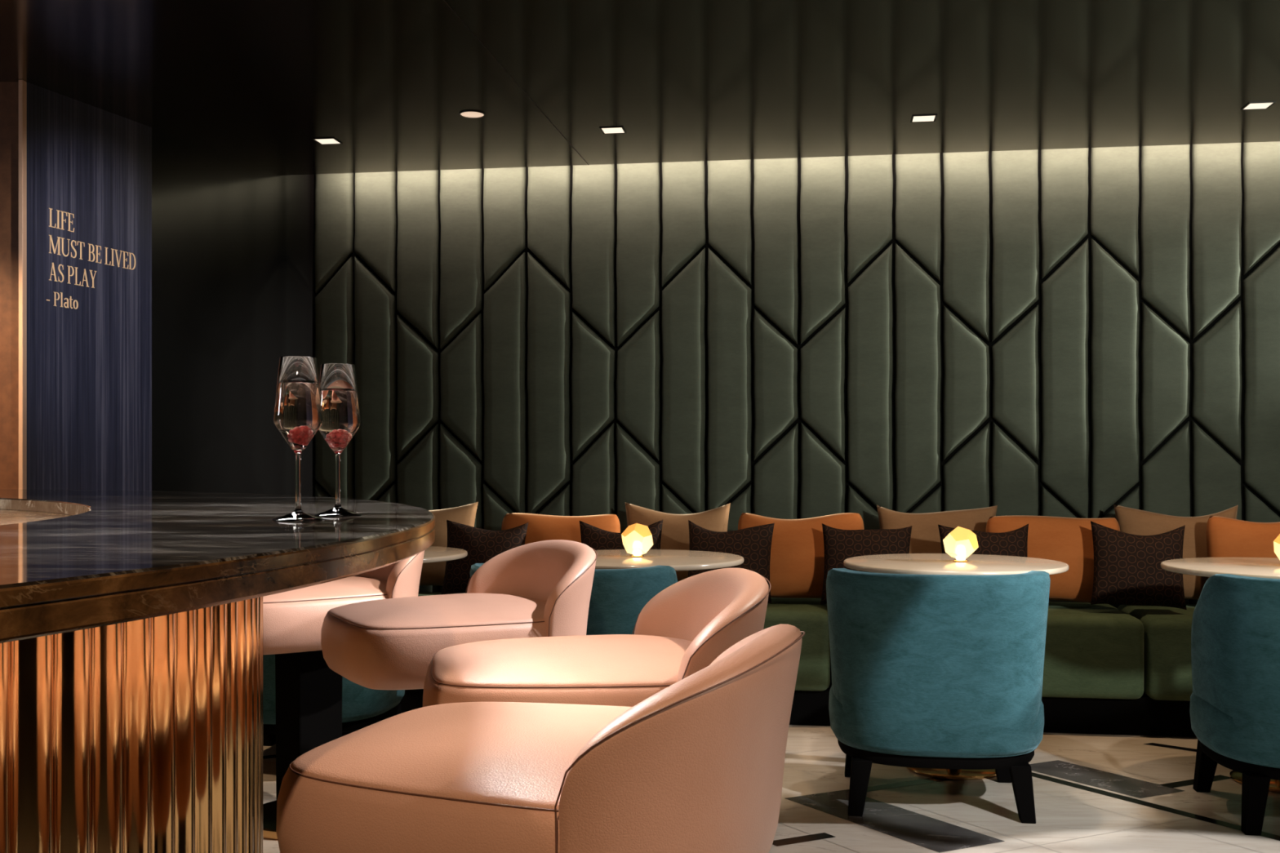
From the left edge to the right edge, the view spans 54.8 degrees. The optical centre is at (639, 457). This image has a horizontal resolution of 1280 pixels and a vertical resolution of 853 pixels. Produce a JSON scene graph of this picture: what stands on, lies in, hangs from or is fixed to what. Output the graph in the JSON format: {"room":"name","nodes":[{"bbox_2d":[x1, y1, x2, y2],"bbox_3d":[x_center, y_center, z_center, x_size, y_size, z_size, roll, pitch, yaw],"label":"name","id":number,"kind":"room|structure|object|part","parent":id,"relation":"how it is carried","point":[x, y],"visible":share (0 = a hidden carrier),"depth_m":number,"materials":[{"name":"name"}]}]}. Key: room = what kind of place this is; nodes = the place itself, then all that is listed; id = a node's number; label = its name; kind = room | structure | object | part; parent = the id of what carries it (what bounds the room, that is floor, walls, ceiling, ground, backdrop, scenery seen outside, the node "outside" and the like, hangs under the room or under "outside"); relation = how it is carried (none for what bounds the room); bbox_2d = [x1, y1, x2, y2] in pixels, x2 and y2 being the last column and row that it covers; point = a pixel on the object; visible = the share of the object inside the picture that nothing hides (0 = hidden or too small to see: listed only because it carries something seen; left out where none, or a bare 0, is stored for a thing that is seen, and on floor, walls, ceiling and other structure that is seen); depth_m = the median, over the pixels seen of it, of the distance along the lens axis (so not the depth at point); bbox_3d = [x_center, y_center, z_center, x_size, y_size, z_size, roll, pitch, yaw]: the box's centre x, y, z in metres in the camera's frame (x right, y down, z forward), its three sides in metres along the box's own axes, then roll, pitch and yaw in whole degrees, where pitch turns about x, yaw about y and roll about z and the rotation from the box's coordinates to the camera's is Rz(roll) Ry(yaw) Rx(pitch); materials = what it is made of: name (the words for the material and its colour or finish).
{"room":"cocktail bar lounge","nodes":[
{"label":"cocktail bar lounge","id":0,"kind":"room"},
{"bbox_2d":[0,81,18,488],"bbox_3d":[-3.500,-0.105,4.340,2.690,2.411,0.060,0,0,0],"label":"wall","id":1,"kind":"structure","parent":0,"point":[9,91],"depth_m":4.31,"materials":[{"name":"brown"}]},
{"bbox_2d":[26,81,316,496],"bbox_3d":[-1.872,-0.230,5.178,0.050,2.660,1.816,0,0,19],"label":"wall","id":2,"kind":"structure","parent":0,"point":[233,294],"depth_m":4.94,"materials":[{"name":"black paint"}]},
{"bbox_2d":[18,80,26,488],"bbox_3d":[-2.148,-0.105,4.298,0.016,2.411,0.030,0,0,0],"label":"light strip","id":3,"kind":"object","parent":2,"relation":"attached to","point":[22,84],"depth_m":4.28,"materials":[{"name":"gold metal"}]},
{"bbox_2d":[46,208,135,309],"bbox_3d":[-2.039,-0.717,4.606,0.001,0.347,0.448,0,0,19],"label":"wall lettering","id":4,"kind":"object","parent":2,"relation":"attached to","point":[51,209],"depth_m":4.51,"materials":[{"name":"gold metal"}]},
{"bbox_2d":[0,0,1279,175],"bbox_3d":[1.100,-1.328,1.350,12.000,0.036,9.701,0,0,0],"label":"ceiling","id":5,"kind":"structure","parent":0,"point":[253,82],"depth_m":4.22,"materials":[{"name":"black paint"}]},
{"bbox_2d":[311,137,342,144],"bbox_3d":[-1.293,-1.310,5.112,0.094,0.004,0.094,0,0,8],"label":"recessed light","id":6,"kind":"object","parent":5,"relation":"in","point":[333,140],"visible":1,"depth_m":5.10,"materials":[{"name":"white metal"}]},
{"bbox_2d":[459,110,484,118],"bbox_3d":[-0.640,-1.309,4.711,0.098,0.004,0.098,0,0,0],"label":"ceiling fitting","id":7,"kind":"object","parent":5,"relation":"attached to","point":[467,113],"visible":1,"depth_m":4.71,"materials":[{"name":"white"}]},
{"bbox_2d":[599,126,626,133],"bbox_3d":[-0.108,-1.310,4.942,0.094,0.004,0.094,0,0,8],"label":"recessed light","id":8,"kind":"object","parent":5,"relation":"in","point":[611,130],"visible":1,"depth_m":4.94,"materials":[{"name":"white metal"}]},
{"bbox_2d":[910,114,937,122],"bbox_3d":[1.096,-1.310,4.770,0.094,0.004,0.094,0,0,8],"label":"recessed light","id":9,"kind":"object","parent":5,"relation":"in","point":[930,117],"visible":1,"depth_m":4.77,"materials":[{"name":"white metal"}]},
{"bbox_2d":[1240,101,1275,110],"bbox_3d":[2.301,-1.310,4.598,0.094,0.004,0.094,0,0,8],"label":"recessed light","id":10,"kind":"object","parent":5,"relation":"in","point":[1251,105],"visible":1,"depth_m":4.59,"materials":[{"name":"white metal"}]},
{"bbox_2d":[262,724,1279,852],"bbox_3d":[0.500,1.150,3.169,15.141,0.101,17.976,0,0,-19],"label":"floor","id":11,"kind":"structure","parent":0,"point":[1093,793],"depth_m":3.89,"materials":[{"name":"stone"}]},
{"bbox_2d":[0,488,435,852],"bbox_3d":[-2.420,0.599,1.750,4.202,1.003,4.202,0,0,0],"label":"bar counter","id":12,"kind":"object","parent":11,"relation":"on","point":[131,621],"depth_m":1.50,"materials":[{"name":"black stone"}]},
{"bbox_2d":[271,355,324,521],"bbox_3d":[-0.528,-0.029,1.910,0.078,0.252,0.078,0,0,-17],"label":"glass","id":13,"kind":"object","parent":12,"relation":"on","point":[298,413],"visible":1,"depth_m":1.89,"materials":[{"name":"clear glass"}]},
{"bbox_2d":[313,363,361,516],"bbox_3d":[-0.503,-0.029,2.057,0.078,0.252,0.078,0,0,-17],"label":"glass","id":14,"kind":"object","parent":12,"relation":"on","point":[341,421],"visible":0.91,"depth_m":2.03,"materials":[{"name":"clear glass"}]},
{"bbox_2d":[262,654,404,746],"bbox_3d":[-1.203,0.725,4.436,0.688,0.750,0.681,0,0,8],"label":"armchair","id":15,"kind":"object","parent":11,"relation":"on","point":[362,707],"visible":0.11,"depth_m":4.20,"materials":[{"name":"teal fabric"}]},
{"bbox_3d":[-1.408,1.015,4.713,0.074,0.170,0.070,0,0,8],"label":"leg","id":16,"kind":"part","parent":15,"relation":"part of","materials":[{"name":"black wood"}]},
{"bbox_3d":[-1.217,0.623,4.339,0.688,0.545,0.485,0,0,8],"label":"backrest","id":17,"kind":"part","parent":15,"relation":"part of","materials":[{"name":"teal fabric"}]},
{"bbox_3d":[-1.200,0.920,4.460,0.612,0.040,0.580,0,0,8],"label":"frame","id":18,"kind":"part","parent":15,"relation":"part of","materials":[{"name":"black wood"}]},
{"bbox_3d":[-1.200,0.822,4.460,0.670,0.167,0.632,0,0,8],"label":"seat","id":19,"kind":"part","parent":15,"relation":"part of","materials":[{"name":"teal fabric"}]},
{"bbox_3d":[-0.992,1.015,4.207,0.074,0.170,0.070,0,0,8],"label":"leg","id":20,"kind":"part","parent":15,"relation":"part of","materials":[{"name":"black wood"}]},
{"bbox_3d":[-0.930,1.015,4.644,0.074,0.170,0.070,0,0,8],"label":"leg","id":21,"kind":"part","parent":15,"relation":"part of","materials":[{"name":"black wood"}]},
{"bbox_2d":[262,550,424,839],"bbox_3d":[-1.004,0.662,3.732,0.665,0.876,0.603,0,0,-43],"label":"bar stool","id":22,"kind":"object","parent":11,"relation":"on","point":[308,693],"visible":0.27,"depth_m":3.64,"materials":[{"name":"leather"}]},
{"bbox_3d":[-1.002,1.086,3.735,0.380,0.028,0.380,0,0,-43],"label":"plate","id":23,"kind":"part","parent":22,"relation":"part of","materials":[{"name":"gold metal"}]},
{"bbox_3d":[-1.018,0.384,3.720,0.592,0.041,0.536,0,0,-43],"label":"seat","id":24,"kind":"part","parent":22,"relation":"part of","materials":[{"name":"leather"}]},
{"bbox_3d":[-1.018,0.474,3.720,0.628,0.146,0.572,0,0,-43],"label":"seat","id":25,"kind":"part","parent":22,"relation":"part of","materials":[{"name":"leather"}]},
{"bbox_3d":[-0.843,0.385,3.880,0.223,0.324,0.600,0,0,-43],"label":"backrest","id":26,"kind":"part","parent":22,"relation":"part of","materials":[{"name":"leather"}]},
{"bbox_2d":[422,546,467,563],"bbox_3d":[-1.060,0.734,4.810,0.770,0.732,0.770,0,0,0],"label":"round table","id":27,"kind":"object","parent":11,"relation":"on","point":[433,553],"visible":0.1,"depth_m":4.73,"materials":[{"name":"beige stone"}]},
{"bbox_2d":[320,539,597,689],"bbox_3d":[-0.461,0.662,3.198,0.665,0.876,0.603,0,0,-28],"label":"bar stool","id":28,"kind":"object","parent":11,"relation":"on","point":[540,588],"visible":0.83,"depth_m":3.02,"materials":[{"name":"leather"}]},
{"bbox_3d":[-0.477,0.474,3.190,0.628,0.146,0.572,0,0,-29],"label":"seat","id":29,"kind":"part","parent":28,"relation":"part of","materials":[{"name":"leather"}]},
{"bbox_3d":[-0.477,0.384,3.190,0.592,0.041,0.536,0,0,-29],"label":"seat","id":30,"kind":"part","parent":28,"relation":"part of","materials":[{"name":"leather"}]},
{"bbox_3d":[-0.269,0.385,3.302,0.223,0.324,0.600,0,0,-29],"label":"backrest","id":31,"kind":"part","parent":28,"relation":"part of","materials":[{"name":"leather"}]},
{"bbox_2d":[275,623,804,852],"bbox_3d":[-0.115,0.662,1.688,0.665,0.876,0.603,0,0,18],"label":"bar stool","id":32,"kind":"object","parent":11,"relation":"on","point":[697,765],"visible":1,"depth_m":1.46,"materials":[{"name":"leather"}]},
{"bbox_3d":[-0.132,0.474,1.693,0.628,0.146,0.572,0,0,17],"label":"seat","id":33,"kind":"part","parent":32,"relation":"part of","materials":[{"name":"leather"}]},
{"bbox_3d":[-0.132,0.384,1.693,0.592,0.041,0.536,0,0,17],"label":"seat","id":34,"kind":"part","parent":32,"relation":"part of","materials":[{"name":"leather"}]},
{"bbox_3d":[0.093,0.385,1.622,0.223,0.324,0.600,0,0,17],"label":"backrest","id":35,"kind":"part","parent":32,"relation":"part of","materials":[{"name":"leather"}]},
{"bbox_2d":[470,563,677,635],"bbox_3d":[-0.208,0.725,4.166,0.688,0.750,0.681,0,0,8],"label":"armchair","id":36,"kind":"object","parent":11,"relation":"on","point":[618,597],"visible":0.06,"depth_m":3.84,"materials":[{"name":"teal fabric"}]},
{"bbox_2d":[422,568,771,706],"bbox_3d":[-0.087,0.662,2.418,0.665,0.876,0.603,0,0,-9],"label":"bar stool","id":37,"kind":"object","parent":11,"relation":"on","point":[689,624],"visible":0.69,"depth_m":2.24,"materials":[{"name":"leather"}]},
{"bbox_3d":[-0.106,0.474,2.415,0.628,0.146,0.572,0,0,-9],"label":"seat","id":38,"kind":"part","parent":37,"relation":"part of","materials":[{"name":"leather"}]},
{"bbox_3d":[-0.106,0.384,2.415,0.592,0.041,0.536,0,0,-9],"label":"seat","id":39,"kind":"part","parent":37,"relation":"part of","materials":[{"name":"leather"}]},
{"bbox_3d":[0.128,0.385,2.452,0.223,0.324,0.600,0,0,-9],"label":"backrest","id":40,"kind":"part","parent":37,"relation":"part of","materials":[{"name":"leather"}]},
{"bbox_2d":[593,549,743,571],"bbox_3d":[0.000,0.734,4.586,0.770,0.732,0.770,0,0,0],"label":"round table","id":41,"kind":"object","parent":11,"relation":"on","point":[679,560],"visible":0.42,"depth_m":4.46,"materials":[{"name":"beige stone"}]},
{"bbox_2d":[621,523,653,557],"bbox_3d":[-0.010,0.306,4.586,0.116,0.126,0.099,0,0,14],"label":"table lamp","id":42,"kind":"object","parent":41,"relation":"on","point":[637,539],"visible":1,"depth_m":4.55,"materials":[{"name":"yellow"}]},
{"bbox_2d":[399,591,1196,737],"bbox_3d":[1.372,0.866,5.211,5.559,0.468,0.572,0,0,8],"label":"bench","id":43,"kind":"object","parent":11,"relation":"on","point":[1125,669],"visible":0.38,"depth_m":4.88,"materials":[{"name":"green fabric"}]},
{"bbox_2d":[417,591,466,595],"bbox_3d":[-0.888,0.793,5.534,0.990,0.323,0.572,0,0,8],"label":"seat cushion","id":44,"kind":"object","parent":43,"relation":"on","point":[420,593],"depth_m":5.73,"materials":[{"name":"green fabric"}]},
{"bbox_2d":[419,502,478,586],"bbox_3d":[-1.037,0.411,5.748,0.573,0.412,0.123,0,0,6],"label":"cushion","id":45,"kind":"object","parent":43,"relation":"on","point":[432,573],"visible":0.2,"depth_m":5.70,"materials":[{"name":"beige fabric"}]},
{"bbox_2d":[440,520,528,595],"bbox_3d":[-0.682,0.448,5.417,0.378,0.346,0.127,0,0,9],"label":"throw pillow","id":46,"kind":"object","parent":43,"relation":"on","point":[482,545],"visible":0.47,"depth_m":5.39,"materials":[{"name":"brown fabric"}]},
{"bbox_2d":[501,512,620,544],"bbox_3d":[-0.358,0.428,5.511,0.543,0.359,0.142,0,0,8],"label":"cushion","id":47,"kind":"object","parent":43,"relation":"on","point":[540,527],"visible":0.19,"depth_m":5.48,"materials":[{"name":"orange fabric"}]},
{"bbox_2d":[579,520,662,550],"bbox_3d":[-0.084,0.440,5.330,0.375,0.345,0.129,0,0,7],"label":"throw pillow","id":48,"kind":"object","parent":43,"relation":"on","point":[597,539],"visible":0.24,"depth_m":5.32,"materials":[{"name":"brown fabric"}]},
{"bbox_2d":[625,502,730,582],"bbox_3d":[0.166,0.410,5.575,0.483,0.412,0.124,0,0,7],"label":"cushion","id":49,"kind":"object","parent":43,"relation":"on","point":[675,527],"visible":0.4,"depth_m":5.55,"materials":[{"name":"beige fabric"}]},
{"bbox_2d":[687,520,774,604],"bbox_3d":[0.381,0.442,5.265,0.380,0.348,0.128,0,0,9],"label":"throw pillow","id":50,"kind":"object","parent":43,"relation":"on","point":[753,544],"visible":0.49,"depth_m":5.23,"materials":[{"name":"brown fabric"}]},
{"bbox_2d":[763,597,830,691],"bbox_3d":[0.213,0.793,5.377,1.210,0.323,0.572,0,0,8],"label":"seat cushion","id":51,"kind":"object","parent":43,"relation":"on","point":[808,615],"depth_m":5.02,"materials":[{"name":"green fabric"}]},
{"bbox_2d":[737,512,863,598],"bbox_3d":[0.696,0.423,5.360,0.545,0.369,0.143,0,0,9],"label":"cushion","id":52,"kind":"object","parent":43,"relation":"on","point":[797,561],"visible":0.57,"depth_m":5.31,"materials":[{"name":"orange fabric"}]},
{"bbox_2d":[820,523,911,604],"bbox_3d":[0.950,0.451,5.185,0.383,0.345,0.130,0,0,7],"label":"throw pillow","id":53,"kind":"object","parent":43,"relation":"on","point":[839,545],"visible":0.44,"depth_m":5.17,"materials":[{"name":"brown fabric"}]},
{"bbox_2d":[876,505,997,553],"bbox_3d":[1.302,0.414,5.414,0.522,0.412,0.124,0,0,7],"label":"cushion","id":54,"kind":"object","parent":43,"relation":"on","point":[925,538],"visible":0.3,"depth_m":5.39,"materials":[{"name":"beige fabric"}]},
{"bbox_2d":[937,524,1028,557],"bbox_3d":[1.429,0.446,5.116,0.376,0.345,0.128,0,0,9],"label":"throw pillow","id":55,"kind":"object","parent":43,"relation":"on","point":[1013,543],"visible":0.24,"depth_m":5.09,"materials":[{"name":"brown fabric"}]},
{"bbox_2d":[986,515,1119,603],"bbox_3d":[1.743,0.428,5.213,0.550,0.364,0.144,0,0,8],"label":"cushion","id":56,"kind":"object","parent":43,"relation":"on","point":[1068,540],"visible":0.58,"depth_m":5.16,"materials":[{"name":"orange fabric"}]},
{"bbox_2d":[1041,602,1143,699],"bbox_3d":[1.423,0.793,5.204,1.210,0.323,0.572,0,0,8],"label":"seat cushion","id":57,"kind":"object","parent":43,"relation":"on","point":[1095,651],"depth_m":4.87,"materials":[{"name":"green fabric"}]},
{"bbox_2d":[1090,520,1186,609],"bbox_3d":[2.028,0.437,5.028,0.386,0.352,0.127,0,0,6],"label":"throw pillow","id":58,"kind":"object","parent":43,"relation":"on","point":[1127,570],"visible":0.93,"depth_m":4.99,"materials":[{"name":"brown fabric"}]},
{"bbox_2d":[1117,604,1195,701],"bbox_3d":[2.633,0.793,5.031,1.210,0.323,0.572,0,0,8],"label":"seat cushion","id":59,"kind":"object","parent":43,"relation":"on","point":[1166,630],"depth_m":4.83,"materials":[{"name":"green fabric"}]},
{"bbox_2d":[1113,504,1238,599],"bbox_3d":[2.293,0.407,5.271,0.511,0.412,0.123,0,0,6],"label":"cushion","id":60,"kind":"object","parent":43,"relation":"on","point":[1131,521],"visible":0.38,"depth_m":5.25,"materials":[{"name":"beige fabric"}]},
{"bbox_2d":[1206,515,1279,578],"bbox_3d":[2.591,0.425,5.089,0.482,0.367,0.142,0,0,7],"label":"cushion","id":61,"kind":"object","parent":43,"relation":"on","point":[1226,537],"visible":0.4,"depth_m":5.07,"materials":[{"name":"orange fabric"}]},
{"bbox_2d":[826,568,1050,823],"bbox_3d":[0.947,0.725,3.976,0.688,0.750,0.681,0,0,8],"label":"armchair","id":62,"kind":"object","parent":11,"relation":"on","point":[928,671],"visible":1,"depth_m":3.69,"materials":[{"name":"teal fabric"}]},
{"bbox_3d":[0.742,1.015,4.253,0.074,0.170,0.070,0,0,8],"label":"leg","id":63,"kind":"part","parent":62,"relation":"part of","materials":[{"name":"black wood"}]},
{"bbox_3d":[0.680,1.015,3.816,0.074,0.170,0.070,0,0,8],"label":"leg","id":64,"kind":"part","parent":62,"relation":"part of","materials":[{"name":"black wood"}]},
{"bbox_3d":[0.950,0.920,4.000,0.612,0.040,0.580,0,0,8],"label":"frame","id":65,"kind":"part","parent":62,"relation":"part of","materials":[{"name":"black wood"}]},
{"bbox_3d":[0.950,0.822,4.000,0.670,0.167,0.632,0,0,8],"label":"seat","id":66,"kind":"part","parent":62,"relation":"part of","materials":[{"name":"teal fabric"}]},
{"bbox_3d":[1.220,1.015,4.184,0.074,0.170,0.070,0,0,8],"label":"leg","id":67,"kind":"part","parent":62,"relation":"part of","materials":[{"name":"black wood"}]},
{"bbox_3d":[1.158,1.015,3.747,0.074,0.170,0.070,0,0,8],"label":"leg","id":68,"kind":"part","parent":62,"relation":"part of","materials":[{"name":"black wood"}]},
{"bbox_2d":[843,553,1068,780],"bbox_3d":[1.110,0.734,4.371,0.770,0.732,0.770,0,0,0],"label":"round table","id":69,"kind":"object","parent":11,"relation":"on","point":[899,563],"visible":0.59,"depth_m":4.25,"materials":[{"name":"beige stone"}]},
{"bbox_2d":[942,526,978,562],"bbox_3d":[1.135,0.306,4.371,0.099,0.126,0.116,0,0,-24],"label":"table lamp","id":70,"kind":"object","parent":69,"relation":"on","point":[960,543],"visible":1,"depth_m":4.34,"materials":[{"name":"beige glass"}]},
{"bbox_2d":[1160,557,1279,792],"bbox_3d":[2.183,0.734,4.190,0.770,0.732,0.770,0,0,0],"label":"round table","id":71,"kind":"object","parent":11,"relation":"on","point":[1260,567],"visible":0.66,"depth_m":4.18,"materials":[{"name":"beige stone"}]},
{"bbox_2d":[1273,533,1279,559],"bbox_3d":[2.215,0.306,4.190,0.116,0.126,0.099,0,0,32],"label":"table lamp","id":72,"kind":"object","parent":71,"relation":"on","point":[1277,541],"visible":1,"depth_m":4.20,"materials":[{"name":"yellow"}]},
{"bbox_2d":[1189,573,1279,835],"bbox_3d":[2.072,0.725,3.786,0.688,0.750,0.681,0,0,8],"label":"armchair","id":73,"kind":"object","parent":11,"relation":"on","point":[1234,711],"visible":1,"depth_m":3.63,"materials":[{"name":"teal fabric"}]},
{"bbox_3d":[1.867,1.015,4.063,0.074,0.170,0.070,0,0,8],"label":"leg","id":74,"kind":"part","parent":73,"relation":"part of","materials":[{"name":"black wood"}]},
{"bbox_3d":[2.075,0.822,3.810,0.670,0.167,0.632,0,0,8],"label":"seat","id":75,"kind":"part","parent":73,"relation":"part of","materials":[{"name":"teal fabric"}]},
{"bbox_3d":[2.075,0.920,3.810,0.612,0.040,0.580,0,0,8],"label":"frame","id":76,"kind":"part","parent":73,"relation":"part of","materials":[{"name":"black wood"}]},
{"bbox_3d":[1.805,1.015,3.626,0.074,0.170,0.070,0,0,8],"label":"leg","id":77,"kind":"part","parent":73,"relation":"part of","materials":[{"name":"black wood"}]},
{"bbox_2d":[314,141,1279,668],"bbox_3d":[2.647,-0.230,5.403,8.991,2.660,0.097,0,0,8],"label":"wall","id":78,"kind":"structure","parent":0,"point":[1216,215],"depth_m":5.62,"materials":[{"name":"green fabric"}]}
]}

